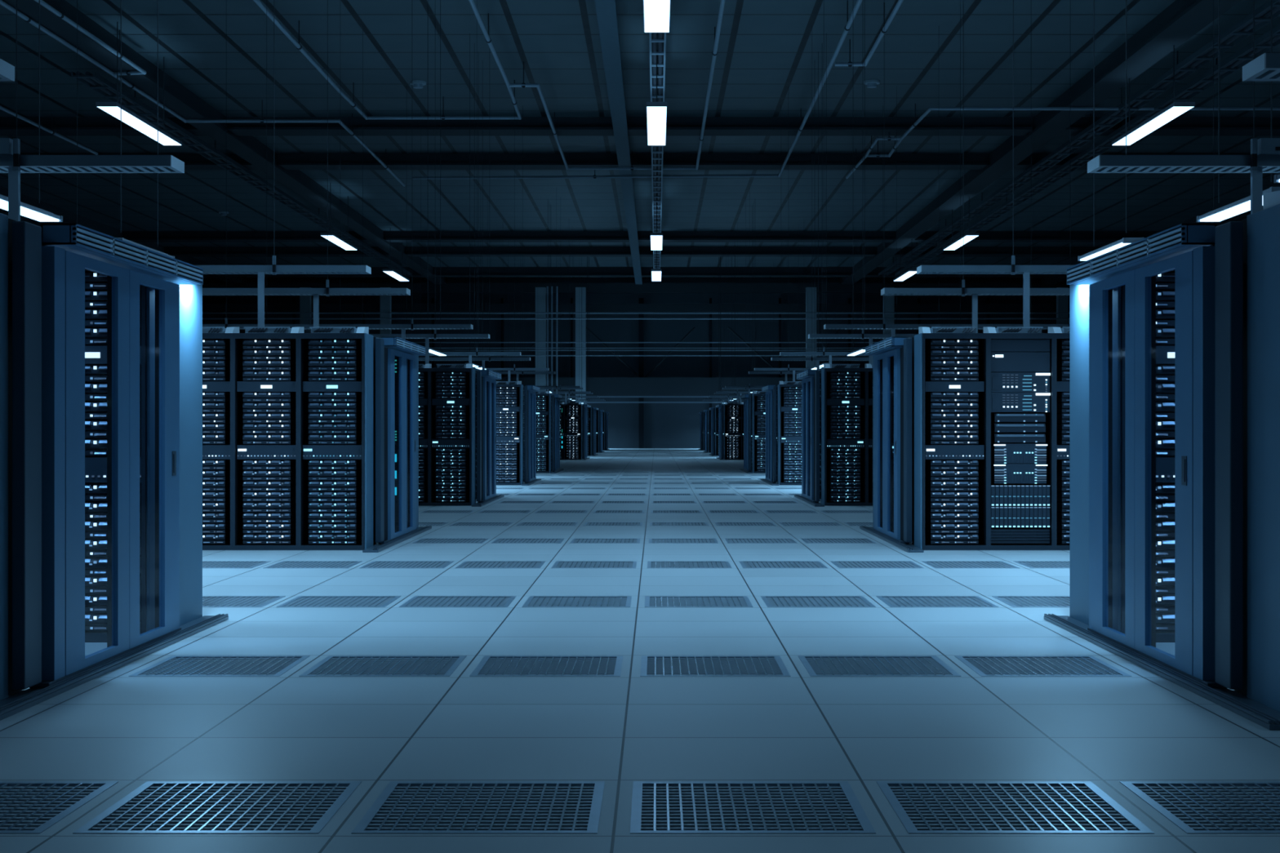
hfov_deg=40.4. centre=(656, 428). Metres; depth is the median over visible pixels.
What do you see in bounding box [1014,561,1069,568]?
floor vent
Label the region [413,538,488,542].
floor vent
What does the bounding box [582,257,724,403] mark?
tray
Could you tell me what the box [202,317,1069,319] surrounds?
pipe
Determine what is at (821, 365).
pendant lamp
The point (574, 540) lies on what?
floor vent
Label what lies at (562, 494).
floor vent
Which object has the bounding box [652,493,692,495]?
floor vent
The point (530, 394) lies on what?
rack
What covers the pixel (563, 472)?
floor vent
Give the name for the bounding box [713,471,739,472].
floor vent
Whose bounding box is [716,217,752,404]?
cable tray
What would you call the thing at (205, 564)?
floor vent
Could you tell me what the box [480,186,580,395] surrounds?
cable tray
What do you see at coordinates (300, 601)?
floor vent
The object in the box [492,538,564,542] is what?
floor vent
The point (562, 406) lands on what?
rack
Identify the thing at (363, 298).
trim
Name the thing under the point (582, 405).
rack
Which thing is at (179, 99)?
beam
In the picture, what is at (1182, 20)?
ceiling beam
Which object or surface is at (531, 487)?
floor vent
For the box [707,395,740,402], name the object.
cable tray
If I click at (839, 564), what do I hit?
floor vent
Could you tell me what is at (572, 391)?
cable tray
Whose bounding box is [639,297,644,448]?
column
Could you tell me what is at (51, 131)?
ceiling pipe
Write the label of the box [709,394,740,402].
cable tray
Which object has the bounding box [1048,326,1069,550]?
rack
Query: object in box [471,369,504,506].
rack
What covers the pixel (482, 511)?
floor vent
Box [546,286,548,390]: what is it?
riser pipe
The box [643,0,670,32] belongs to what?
pendant lamp
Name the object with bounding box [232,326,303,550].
rack
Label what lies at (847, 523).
floor vent
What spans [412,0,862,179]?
ceiling pipe
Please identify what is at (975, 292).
cable tray
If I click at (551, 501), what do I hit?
floor vent
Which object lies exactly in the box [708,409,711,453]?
rack
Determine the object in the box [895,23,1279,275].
ceiling beam
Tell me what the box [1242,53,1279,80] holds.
cable tray
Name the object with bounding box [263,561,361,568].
floor vent
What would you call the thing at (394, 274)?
diffuser
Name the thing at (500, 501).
floor vent
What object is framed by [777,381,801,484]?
rack
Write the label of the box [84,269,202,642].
rack
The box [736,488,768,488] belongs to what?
grille
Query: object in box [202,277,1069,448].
wall
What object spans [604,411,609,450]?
rack
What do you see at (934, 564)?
floor vent
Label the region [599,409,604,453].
rack
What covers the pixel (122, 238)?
pendant lamp
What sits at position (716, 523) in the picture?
floor vent
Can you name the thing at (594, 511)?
floor vent
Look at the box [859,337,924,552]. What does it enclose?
rack
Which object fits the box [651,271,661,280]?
diffuser
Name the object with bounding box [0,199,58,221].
diffuser
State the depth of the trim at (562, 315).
99.25 m
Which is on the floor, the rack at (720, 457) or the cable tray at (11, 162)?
the rack at (720, 457)
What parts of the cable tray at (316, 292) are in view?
hanging rod, rail, rail, perforated plate, hanging rod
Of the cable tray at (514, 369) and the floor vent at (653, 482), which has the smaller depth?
the floor vent at (653, 482)
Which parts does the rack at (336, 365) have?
blank panel, blank panel, panel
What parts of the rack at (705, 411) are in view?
door, door, post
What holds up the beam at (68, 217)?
attached to the ceiling
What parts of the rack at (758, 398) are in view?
panel, blank panel, blank panel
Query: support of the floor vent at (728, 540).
in the floor
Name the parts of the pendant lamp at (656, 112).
suspension rod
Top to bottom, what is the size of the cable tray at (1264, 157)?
7.820 m
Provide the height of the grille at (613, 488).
0.030 m
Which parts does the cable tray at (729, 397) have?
rail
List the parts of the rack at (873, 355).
panel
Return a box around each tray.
[0,0,184,221]
[0,58,14,80]
[71,71,412,275]
[76,0,410,326]
[195,255,371,326]
[202,318,472,339]
[362,26,530,369]
[368,329,489,364]
[418,347,520,364]
[420,105,555,382]
[473,364,549,381]
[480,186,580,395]
[539,196,583,394]
[550,389,590,404]
[550,391,592,402]
[560,398,604,404]
[560,400,605,404]
[563,242,597,402]
[563,256,599,402]
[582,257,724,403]
[586,256,720,397]
[648,32,666,269]
[702,266,770,404]
[704,399,743,404]
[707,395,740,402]
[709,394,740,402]
[714,392,752,402]
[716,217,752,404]
[724,383,777,393]
[748,105,883,381]
[754,364,822,381]
[770,26,869,370]
[779,0,960,364]
[808,0,1031,364]
[823,0,1069,337]
[880,0,1213,333]
[916,0,1073,326]
[1087,0,1279,213]
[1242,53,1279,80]
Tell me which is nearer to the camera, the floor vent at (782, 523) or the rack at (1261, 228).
the rack at (1261, 228)
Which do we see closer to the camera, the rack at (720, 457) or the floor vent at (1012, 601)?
the floor vent at (1012, 601)
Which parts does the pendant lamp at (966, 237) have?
suspension rod, suspension rod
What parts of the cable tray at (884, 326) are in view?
hanging rod, perforated plate, rail, rail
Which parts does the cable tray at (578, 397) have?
rail, hanging rod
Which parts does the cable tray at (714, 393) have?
rail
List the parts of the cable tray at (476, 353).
rail, rail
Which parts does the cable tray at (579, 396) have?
hanging rod, rail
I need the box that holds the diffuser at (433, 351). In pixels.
[429,349,446,355]
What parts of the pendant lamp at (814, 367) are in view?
suspension rod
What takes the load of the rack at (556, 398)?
on the floor
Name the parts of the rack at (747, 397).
door, rail, door, post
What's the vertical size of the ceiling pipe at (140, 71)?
0.618 m
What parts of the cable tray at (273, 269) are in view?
rail, rail, perforated plate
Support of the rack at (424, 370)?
on the floor
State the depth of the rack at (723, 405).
65.02 m
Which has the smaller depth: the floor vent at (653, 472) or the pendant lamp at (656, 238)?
the floor vent at (653, 472)
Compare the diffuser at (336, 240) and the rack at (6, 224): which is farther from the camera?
the diffuser at (336, 240)
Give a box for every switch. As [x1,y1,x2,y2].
[991,372,1050,392]
[991,392,1050,412]
[991,484,1049,506]
[991,506,1049,527]
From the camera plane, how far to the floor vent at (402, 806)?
5.13 m
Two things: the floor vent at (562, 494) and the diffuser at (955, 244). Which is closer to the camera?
the floor vent at (562, 494)
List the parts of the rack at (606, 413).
post, door, door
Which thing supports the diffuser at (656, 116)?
attached to the pendant lamp at (656, 112)
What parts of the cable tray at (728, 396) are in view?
rail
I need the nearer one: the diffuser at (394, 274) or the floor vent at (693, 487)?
the floor vent at (693, 487)
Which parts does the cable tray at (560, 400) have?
rail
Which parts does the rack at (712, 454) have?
door, door, post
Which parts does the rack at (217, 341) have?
blank panel, blank panel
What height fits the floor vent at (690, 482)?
0.032 m
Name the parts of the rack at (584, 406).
post, door, door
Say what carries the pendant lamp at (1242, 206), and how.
hanging from the ceiling
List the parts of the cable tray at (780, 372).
rail, hanging rod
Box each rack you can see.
[0,213,21,700]
[0,221,228,720]
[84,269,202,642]
[202,326,239,550]
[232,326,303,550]
[297,326,376,550]
[362,337,431,552]
[418,364,431,506]
[429,364,475,506]
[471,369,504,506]
[475,373,495,499]
[496,381,523,484]
[521,385,541,485]
[523,386,524,481]
[535,391,551,473]
[550,394,564,473]
[551,395,551,471]
[560,402,564,459]
[564,402,582,459]
[582,404,582,458]
[582,404,589,460]
[586,405,591,456]
[591,407,598,456]
[595,408,599,453]
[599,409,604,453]
[602,411,604,450]
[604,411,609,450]
[698,411,702,450]
[702,411,704,450]
[703,409,708,453]
[707,410,708,452]
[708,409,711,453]
[709,407,715,456]
[714,408,715,454]
[715,405,719,456]
[716,404,724,460]
[723,404,724,458]
[724,402,742,459]
[740,394,752,473]
[741,402,743,459]
[751,391,765,473]
[751,395,751,471]
[760,385,778,485]
[776,386,777,481]
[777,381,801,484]
[794,369,824,506]
[819,373,821,499]
[821,364,866,506]
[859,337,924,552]
[864,364,872,506]
[872,355,893,533]
[911,326,988,550]
[983,326,1054,550]
[1044,221,1279,730]
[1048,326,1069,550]
[1069,269,1174,642]
[1235,190,1279,711]
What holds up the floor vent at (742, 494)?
in the floor
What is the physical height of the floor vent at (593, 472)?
0.032 m
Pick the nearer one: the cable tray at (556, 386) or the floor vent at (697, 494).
the floor vent at (697, 494)
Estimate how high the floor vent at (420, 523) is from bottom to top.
0.032 m
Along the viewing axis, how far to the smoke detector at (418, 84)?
43.46 m
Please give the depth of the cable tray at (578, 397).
83.78 m
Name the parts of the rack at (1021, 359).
vent panel, blank panel, blank panel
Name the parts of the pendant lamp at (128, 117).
suspension rod, suspension rod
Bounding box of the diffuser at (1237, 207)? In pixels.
[1200,200,1250,221]
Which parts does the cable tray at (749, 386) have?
rail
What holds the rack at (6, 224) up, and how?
on the floor
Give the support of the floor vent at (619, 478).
in the floor
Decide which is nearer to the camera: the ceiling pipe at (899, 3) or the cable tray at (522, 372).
the ceiling pipe at (899, 3)
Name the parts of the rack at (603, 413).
panel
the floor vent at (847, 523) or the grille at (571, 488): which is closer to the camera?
the floor vent at (847, 523)
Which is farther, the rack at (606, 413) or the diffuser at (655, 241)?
the rack at (606, 413)
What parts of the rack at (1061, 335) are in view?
frame, blank panel, blank panel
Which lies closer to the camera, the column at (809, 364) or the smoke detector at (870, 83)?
the smoke detector at (870, 83)
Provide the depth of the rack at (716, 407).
71.52 m
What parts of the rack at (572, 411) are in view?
blank panel, blank panel, panel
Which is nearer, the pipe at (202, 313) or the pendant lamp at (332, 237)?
the pendant lamp at (332, 237)
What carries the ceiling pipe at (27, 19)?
hanging from the ceiling
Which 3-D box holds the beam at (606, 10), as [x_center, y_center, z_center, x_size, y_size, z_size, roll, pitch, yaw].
[-0.985,-8.450,54.950,0.390,0.500,89.900,0,0,0]
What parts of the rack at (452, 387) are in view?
blank panel, blank panel, panel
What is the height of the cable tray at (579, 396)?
7.820 m
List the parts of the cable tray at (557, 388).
hanging rod, rail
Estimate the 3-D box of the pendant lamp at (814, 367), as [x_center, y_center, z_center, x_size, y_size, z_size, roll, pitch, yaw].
[3.740,-5.050,40.550,0.158,7.300,1.324,0,0,0]
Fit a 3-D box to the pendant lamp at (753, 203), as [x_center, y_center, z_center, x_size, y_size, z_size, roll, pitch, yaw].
[3.740,-5.050,67.400,0.158,7.300,0.824,0,0,0]
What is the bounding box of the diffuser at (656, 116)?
[647,106,666,145]
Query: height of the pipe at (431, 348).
0.060 m
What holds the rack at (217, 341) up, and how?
on the floor
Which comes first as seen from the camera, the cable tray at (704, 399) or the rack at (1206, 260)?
the rack at (1206, 260)
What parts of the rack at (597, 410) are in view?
panel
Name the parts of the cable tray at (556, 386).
hanging rod, rail, hanging rod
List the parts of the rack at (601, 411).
post, door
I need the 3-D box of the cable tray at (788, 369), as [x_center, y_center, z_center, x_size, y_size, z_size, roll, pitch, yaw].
[5.999,-4.790,44.248,7.006,7.820,0.305,0,0,0]
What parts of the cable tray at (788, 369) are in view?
rail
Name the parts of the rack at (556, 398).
post, door, rail, door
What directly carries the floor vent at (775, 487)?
in the floor
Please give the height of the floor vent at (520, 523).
0.032 m
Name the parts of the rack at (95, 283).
blank panel, blank panel, frame, panel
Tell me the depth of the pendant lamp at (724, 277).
95.17 m
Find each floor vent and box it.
[0,781,118,833]
[72,781,361,833]
[128,655,310,676]
[202,561,270,568]
[202,595,285,607]
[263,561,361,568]
[275,595,400,607]
[298,655,466,676]
[351,781,604,833]
[360,561,453,568]
[399,595,516,607]
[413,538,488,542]
[418,522,448,525]
[420,510,475,512]
[450,522,512,525]
[455,561,545,568]
[469,655,622,676]
[478,510,531,512]
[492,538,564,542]
[496,487,525,488]
[498,501,545,502]
[514,493,556,495]
[516,522,577,525]
[521,595,631,607]
[528,487,566,488]
[535,510,587,512]
[538,482,573,484]
[549,478,580,479]
[549,501,595,502]
[551,561,636,568]
[556,475,585,475]
[560,493,601,495]
[563,471,590,472]
[569,487,607,488]
[570,538,639,542]
[577,482,611,484]
[583,478,614,479]
[583,522,642,525]
[588,475,617,475]
[593,471,619,472]
[593,510,644,512]
[600,501,645,502]
[606,493,646,495]
[611,487,647,488]
[614,482,648,484]
[618,478,648,479]
[621,475,649,475]
[623,471,649,472]
[630,781,875,833]
[640,655,791,676]
[644,595,753,607]
[647,561,731,568]
[648,538,718,542]
[649,522,708,525]
[650,510,702,512]
[651,501,696,502]
[652,487,688,488]
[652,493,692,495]
[653,471,679,472]
[653,475,681,475]
[653,478,683,479]
[653,482,685,484]
[683,471,710,472]
[685,475,714,475]
[687,478,717,479]
[689,482,724,484]
[693,487,729,488]
[697,493,737,495]
[702,501,746,502]
[706,510,759,512]
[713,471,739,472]
[715,522,775,525]
[717,475,746,475]
[721,478,752,479]
[724,538,796,542]
[727,482,761,484]
[733,487,771,488]
[739,561,827,568]
[742,493,783,495]
[751,501,798,502]
[760,595,875,607]
[763,510,817,512]
[774,487,801,488]
[779,522,841,525]
[798,655,961,676]
[800,538,875,542]
[819,510,872,512]
[831,561,923,568]
[844,522,872,525]
[875,595,999,607]
[876,781,1154,833]
[922,561,1019,568]
[954,655,1131,676]
[991,595,1069,607]
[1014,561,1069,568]
[1119,781,1279,833]
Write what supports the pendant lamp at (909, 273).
hanging from the ceiling
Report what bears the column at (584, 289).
on the floor
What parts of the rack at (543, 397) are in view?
blank panel, blank panel, panel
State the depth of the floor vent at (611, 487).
32.73 m
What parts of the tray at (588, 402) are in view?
rail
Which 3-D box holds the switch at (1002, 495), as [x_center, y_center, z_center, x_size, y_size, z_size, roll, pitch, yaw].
[3.363,0.619,16.196,0.544,0.193,0.308,0,0,0]
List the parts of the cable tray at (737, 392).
rail, rail, hanging rod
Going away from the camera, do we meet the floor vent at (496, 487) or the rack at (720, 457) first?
the floor vent at (496, 487)
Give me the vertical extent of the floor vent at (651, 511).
0.032 m
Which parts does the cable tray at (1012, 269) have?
perforated plate, rail, rail, hanging rod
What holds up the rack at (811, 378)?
on the floor
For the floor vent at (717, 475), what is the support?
in the floor
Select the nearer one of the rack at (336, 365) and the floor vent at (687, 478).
the rack at (336, 365)
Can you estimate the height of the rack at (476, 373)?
2.000 m
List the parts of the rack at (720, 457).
door, door, post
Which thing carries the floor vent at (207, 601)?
in the floor
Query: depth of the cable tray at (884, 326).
25.63 m
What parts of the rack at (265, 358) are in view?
blank panel, blank panel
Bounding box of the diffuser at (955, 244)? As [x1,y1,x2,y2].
[944,235,977,249]
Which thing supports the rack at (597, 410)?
on the floor
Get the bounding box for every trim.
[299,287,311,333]
[363,297,364,324]
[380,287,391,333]
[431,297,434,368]
[495,377,802,395]
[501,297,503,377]
[528,314,564,349]
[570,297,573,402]
[586,326,638,375]
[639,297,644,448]
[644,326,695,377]
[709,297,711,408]
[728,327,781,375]
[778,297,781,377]
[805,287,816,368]
[818,329,839,357]
[848,297,850,364]
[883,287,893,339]
[917,297,919,333]
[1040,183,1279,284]
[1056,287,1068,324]
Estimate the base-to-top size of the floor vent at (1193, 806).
0.032 m
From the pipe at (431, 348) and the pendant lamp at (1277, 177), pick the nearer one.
the pendant lamp at (1277, 177)
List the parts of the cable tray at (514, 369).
rail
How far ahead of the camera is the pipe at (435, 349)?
94.98 m
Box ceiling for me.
[0,0,1279,277]
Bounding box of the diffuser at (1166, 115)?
[1112,106,1192,145]
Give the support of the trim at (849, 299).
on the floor
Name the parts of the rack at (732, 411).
panel, blank panel, blank panel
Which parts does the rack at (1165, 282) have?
panel, frame, blank panel, blank panel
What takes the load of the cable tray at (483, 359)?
hanging from the ceiling
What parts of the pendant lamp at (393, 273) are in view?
suspension rod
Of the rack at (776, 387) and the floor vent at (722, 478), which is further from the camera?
the floor vent at (722, 478)
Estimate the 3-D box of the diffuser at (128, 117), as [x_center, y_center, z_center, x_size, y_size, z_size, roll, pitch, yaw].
[-11.520,-6.756,38.900,0.410,0.012,4.970,0,0,0]
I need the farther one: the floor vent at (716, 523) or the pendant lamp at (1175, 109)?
the pendant lamp at (1175, 109)
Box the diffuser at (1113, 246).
[1080,242,1130,260]
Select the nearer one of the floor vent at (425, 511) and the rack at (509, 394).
the floor vent at (425, 511)
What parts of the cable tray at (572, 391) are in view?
rail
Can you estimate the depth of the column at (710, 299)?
99.44 m
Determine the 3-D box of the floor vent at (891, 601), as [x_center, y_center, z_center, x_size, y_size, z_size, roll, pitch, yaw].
[1.808,1.134,11.248,0.681,0.032,0.702,0,0,0]
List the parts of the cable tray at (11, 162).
hanging rod, rail, perforated plate, rail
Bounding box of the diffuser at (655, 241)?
[650,235,662,249]
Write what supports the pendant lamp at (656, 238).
hanging from the ceiling
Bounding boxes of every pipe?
[0,0,405,186]
[0,105,97,155]
[34,0,146,75]
[202,312,1069,314]
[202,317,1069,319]
[253,0,521,119]
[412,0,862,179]
[412,342,877,342]
[431,347,862,348]
[435,349,857,351]
[509,0,724,170]
[520,355,779,355]
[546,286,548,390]
[551,286,552,395]
[556,286,557,386]
[835,0,903,66]
[845,87,1279,178]
[867,135,902,157]
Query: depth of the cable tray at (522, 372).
46.77 m
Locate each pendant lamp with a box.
[0,0,62,222]
[95,22,182,145]
[116,0,174,257]
[320,195,357,250]
[382,242,408,280]
[429,0,447,355]
[465,33,479,367]
[474,365,486,369]
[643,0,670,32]
[646,54,666,145]
[650,182,662,250]
[651,250,661,280]
[724,276,724,401]
[750,203,753,392]
[810,51,822,369]
[819,362,828,367]
[846,346,865,355]
[893,268,916,280]
[942,196,979,250]
[1077,0,1144,261]
[1111,44,1195,145]
[1196,0,1279,222]
[1274,173,1279,182]
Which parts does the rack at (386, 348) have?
post, door, rail, door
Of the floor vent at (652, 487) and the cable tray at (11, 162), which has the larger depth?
the floor vent at (652, 487)
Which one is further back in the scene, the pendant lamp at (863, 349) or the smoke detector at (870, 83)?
the smoke detector at (870, 83)
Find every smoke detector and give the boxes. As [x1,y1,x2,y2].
[218,211,228,216]
[409,80,426,88]
[863,80,879,88]
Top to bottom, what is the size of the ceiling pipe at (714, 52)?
0.618 m
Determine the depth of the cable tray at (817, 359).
37.54 m
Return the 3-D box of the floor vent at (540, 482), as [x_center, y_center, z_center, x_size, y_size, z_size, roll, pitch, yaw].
[-2.045,1.134,35.616,0.681,0.032,0.702,0,0,0]
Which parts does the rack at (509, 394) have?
blank panel, blank panel, panel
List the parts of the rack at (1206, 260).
door, rail, door, handle plate, post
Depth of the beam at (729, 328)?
99.25 m
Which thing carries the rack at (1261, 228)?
on the floor
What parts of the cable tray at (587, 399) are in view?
rail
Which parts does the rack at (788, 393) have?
panel, blank panel, blank panel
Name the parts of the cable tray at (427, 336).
rail, perforated plate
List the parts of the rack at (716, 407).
panel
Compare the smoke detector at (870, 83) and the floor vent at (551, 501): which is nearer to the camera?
the floor vent at (551, 501)
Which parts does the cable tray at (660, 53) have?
rail, rail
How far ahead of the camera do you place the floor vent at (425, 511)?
23.57 m
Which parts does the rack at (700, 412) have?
door, post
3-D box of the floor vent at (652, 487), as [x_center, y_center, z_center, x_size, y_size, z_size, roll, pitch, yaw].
[0.267,1.134,32.570,0.681,0.032,0.702,0,0,0]
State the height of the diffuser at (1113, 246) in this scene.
0.012 m
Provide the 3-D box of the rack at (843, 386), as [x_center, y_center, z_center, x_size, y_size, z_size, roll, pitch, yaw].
[2.748,0.083,25.600,0.624,2.075,0.700,0,0,0]
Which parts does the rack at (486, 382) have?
post, door, rail, door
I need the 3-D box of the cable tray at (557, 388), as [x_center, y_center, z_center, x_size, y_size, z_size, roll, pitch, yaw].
[-6.235,-4.790,65.407,7.006,7.820,0.305,0,0,0]
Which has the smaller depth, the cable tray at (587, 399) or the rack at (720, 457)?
the rack at (720, 457)
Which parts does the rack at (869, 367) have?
frame, blank panel, blank panel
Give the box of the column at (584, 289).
[575,287,586,404]
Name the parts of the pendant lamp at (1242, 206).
suspension rod, suspension rod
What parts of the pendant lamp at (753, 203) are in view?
suspension rod, suspension rod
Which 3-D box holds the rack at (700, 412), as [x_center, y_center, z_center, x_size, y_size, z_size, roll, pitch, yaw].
[2.342,0.118,91.580,0.151,2.005,3.760,0,0,0]
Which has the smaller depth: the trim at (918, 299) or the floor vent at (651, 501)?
the floor vent at (651, 501)
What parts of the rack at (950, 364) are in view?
panel, blank panel, blank panel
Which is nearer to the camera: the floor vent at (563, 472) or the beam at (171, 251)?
the floor vent at (563, 472)
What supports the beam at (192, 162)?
attached to the ceiling
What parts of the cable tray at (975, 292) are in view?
perforated plate, rail, rail, hanging rod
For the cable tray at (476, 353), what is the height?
7.820 m
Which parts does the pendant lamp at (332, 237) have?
suspension rod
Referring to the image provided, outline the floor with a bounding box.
[0,448,1279,852]
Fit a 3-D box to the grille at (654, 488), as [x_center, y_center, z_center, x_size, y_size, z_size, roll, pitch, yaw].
[0.267,1.133,32.570,0.621,0.030,0.642,0,0,0]
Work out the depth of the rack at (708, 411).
84.13 m
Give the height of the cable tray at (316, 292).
7.820 m
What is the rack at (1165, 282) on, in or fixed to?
on the floor
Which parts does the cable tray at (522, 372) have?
hanging rod, rail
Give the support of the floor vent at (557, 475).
in the floor
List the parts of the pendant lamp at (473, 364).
suspension rod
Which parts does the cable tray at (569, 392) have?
rail, rail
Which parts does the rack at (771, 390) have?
door, rail, door, post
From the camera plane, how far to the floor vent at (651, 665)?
8.22 m
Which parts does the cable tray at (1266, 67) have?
rail, perforated plate, rail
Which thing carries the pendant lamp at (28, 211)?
hanging from the ceiling
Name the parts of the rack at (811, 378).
door, rail, door, post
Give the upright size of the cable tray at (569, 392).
7.820 m
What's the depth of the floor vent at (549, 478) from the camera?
38.93 m
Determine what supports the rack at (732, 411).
on the floor
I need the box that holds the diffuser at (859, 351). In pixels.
[847,349,865,355]
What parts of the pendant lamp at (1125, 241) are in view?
suspension rod, suspension rod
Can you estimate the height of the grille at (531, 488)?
0.030 m
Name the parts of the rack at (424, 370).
blank panel, blank panel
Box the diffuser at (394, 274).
[382,271,408,280]
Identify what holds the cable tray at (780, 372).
hanging from the ceiling
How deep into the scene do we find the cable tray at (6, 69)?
7.32 m
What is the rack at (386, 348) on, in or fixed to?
on the floor
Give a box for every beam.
[0,116,1279,135]
[0,186,247,284]
[2,0,447,284]
[20,154,1250,169]
[122,231,1158,242]
[164,246,1102,256]
[202,283,1069,293]
[202,303,1069,312]
[203,266,1065,276]
[594,0,642,284]
[840,0,1241,284]
[878,0,1279,275]
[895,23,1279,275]
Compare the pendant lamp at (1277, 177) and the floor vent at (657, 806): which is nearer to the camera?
the floor vent at (657, 806)
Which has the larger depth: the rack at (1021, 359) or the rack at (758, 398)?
the rack at (758, 398)
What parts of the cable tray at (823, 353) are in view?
rail, rail, hanging rod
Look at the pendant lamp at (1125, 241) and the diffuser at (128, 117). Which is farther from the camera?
the diffuser at (128, 117)
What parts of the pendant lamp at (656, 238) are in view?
suspension rod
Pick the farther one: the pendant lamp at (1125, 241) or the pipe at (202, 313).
the pipe at (202, 313)
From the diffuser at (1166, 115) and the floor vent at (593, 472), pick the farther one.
the floor vent at (593, 472)
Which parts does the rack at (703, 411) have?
panel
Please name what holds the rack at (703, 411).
on the floor
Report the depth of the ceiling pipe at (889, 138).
44.17 m
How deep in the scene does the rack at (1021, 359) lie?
16.04 m
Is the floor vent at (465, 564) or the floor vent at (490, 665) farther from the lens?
the floor vent at (465, 564)
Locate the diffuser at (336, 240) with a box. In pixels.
[322,235,355,249]
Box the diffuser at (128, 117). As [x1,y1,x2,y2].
[97,106,181,145]
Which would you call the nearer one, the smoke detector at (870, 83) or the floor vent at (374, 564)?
the floor vent at (374, 564)
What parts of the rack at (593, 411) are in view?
post, door, door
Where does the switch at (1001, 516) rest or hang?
attached to the rack at (1021, 359)
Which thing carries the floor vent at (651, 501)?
in the floor
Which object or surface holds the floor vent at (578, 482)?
in the floor
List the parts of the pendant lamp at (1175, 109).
suspension rod, suspension rod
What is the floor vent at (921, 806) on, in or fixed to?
in the floor
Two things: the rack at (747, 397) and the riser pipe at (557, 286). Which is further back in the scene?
the riser pipe at (557, 286)
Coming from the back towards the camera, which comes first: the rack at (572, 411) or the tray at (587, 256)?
the tray at (587, 256)
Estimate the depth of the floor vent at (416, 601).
11.26 m
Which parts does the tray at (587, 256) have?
rail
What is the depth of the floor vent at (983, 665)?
8.22 m
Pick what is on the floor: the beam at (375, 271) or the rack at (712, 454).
the rack at (712, 454)
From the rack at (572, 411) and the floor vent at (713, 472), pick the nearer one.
the floor vent at (713, 472)
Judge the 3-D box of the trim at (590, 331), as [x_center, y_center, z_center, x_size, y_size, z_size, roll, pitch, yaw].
[-2.590,-4.465,99.300,3.110,2.867,0.119,0,0,0]
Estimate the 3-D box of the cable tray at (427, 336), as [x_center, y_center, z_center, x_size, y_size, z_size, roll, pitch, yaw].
[-6.235,-4.790,28.407,7.006,7.820,0.305,0,0,0]
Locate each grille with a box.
[496,488,522,488]
[530,488,563,488]
[571,488,604,488]
[613,488,645,488]
[653,488,687,488]
[695,488,728,488]
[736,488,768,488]
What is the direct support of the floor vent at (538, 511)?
in the floor
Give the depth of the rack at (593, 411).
72.31 m
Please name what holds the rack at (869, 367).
on the floor
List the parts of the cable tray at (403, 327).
rail, perforated plate, rail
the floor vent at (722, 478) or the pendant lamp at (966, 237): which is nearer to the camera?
the floor vent at (722, 478)
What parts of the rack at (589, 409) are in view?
panel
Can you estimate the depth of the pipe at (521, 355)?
94.98 m
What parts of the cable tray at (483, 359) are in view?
hanging rod, rail, rail, perforated plate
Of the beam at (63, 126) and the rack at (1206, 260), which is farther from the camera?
the beam at (63, 126)
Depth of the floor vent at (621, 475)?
41.64 m
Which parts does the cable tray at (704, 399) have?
rail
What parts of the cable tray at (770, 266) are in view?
rail, hanging rod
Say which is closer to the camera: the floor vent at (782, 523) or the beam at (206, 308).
the floor vent at (782, 523)
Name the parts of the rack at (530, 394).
post, door, rail, door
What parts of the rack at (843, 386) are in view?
panel, blank panel, blank panel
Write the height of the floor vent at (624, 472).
0.032 m
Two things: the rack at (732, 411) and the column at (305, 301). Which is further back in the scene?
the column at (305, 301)
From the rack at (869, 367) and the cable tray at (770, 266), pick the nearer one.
the rack at (869, 367)
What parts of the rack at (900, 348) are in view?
door, rail, door, handle plate, post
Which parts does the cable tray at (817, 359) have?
hanging rod, rail, perforated plate, rail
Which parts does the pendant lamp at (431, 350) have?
suspension rod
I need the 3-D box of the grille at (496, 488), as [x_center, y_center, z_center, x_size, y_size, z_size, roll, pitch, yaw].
[-2.815,1.133,32.570,0.621,0.030,0.642,0,0,0]
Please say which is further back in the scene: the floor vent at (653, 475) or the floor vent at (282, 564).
the floor vent at (653, 475)
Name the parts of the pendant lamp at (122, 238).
suspension rod, suspension rod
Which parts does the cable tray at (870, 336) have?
perforated plate, rail, hanging rod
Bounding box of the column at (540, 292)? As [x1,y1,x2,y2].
[535,287,546,391]
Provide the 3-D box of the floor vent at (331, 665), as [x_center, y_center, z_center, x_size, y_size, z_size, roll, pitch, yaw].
[-1.274,1.134,8.202,0.681,0.032,0.702,0,0,0]
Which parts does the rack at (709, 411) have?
panel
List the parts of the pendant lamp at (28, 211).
suspension rod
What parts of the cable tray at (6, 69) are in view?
perforated plate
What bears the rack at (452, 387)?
on the floor
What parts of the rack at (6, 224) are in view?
panel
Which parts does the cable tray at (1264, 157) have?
rail, perforated plate, rail, hanging rod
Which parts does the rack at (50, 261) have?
post, door, rail, door, handle plate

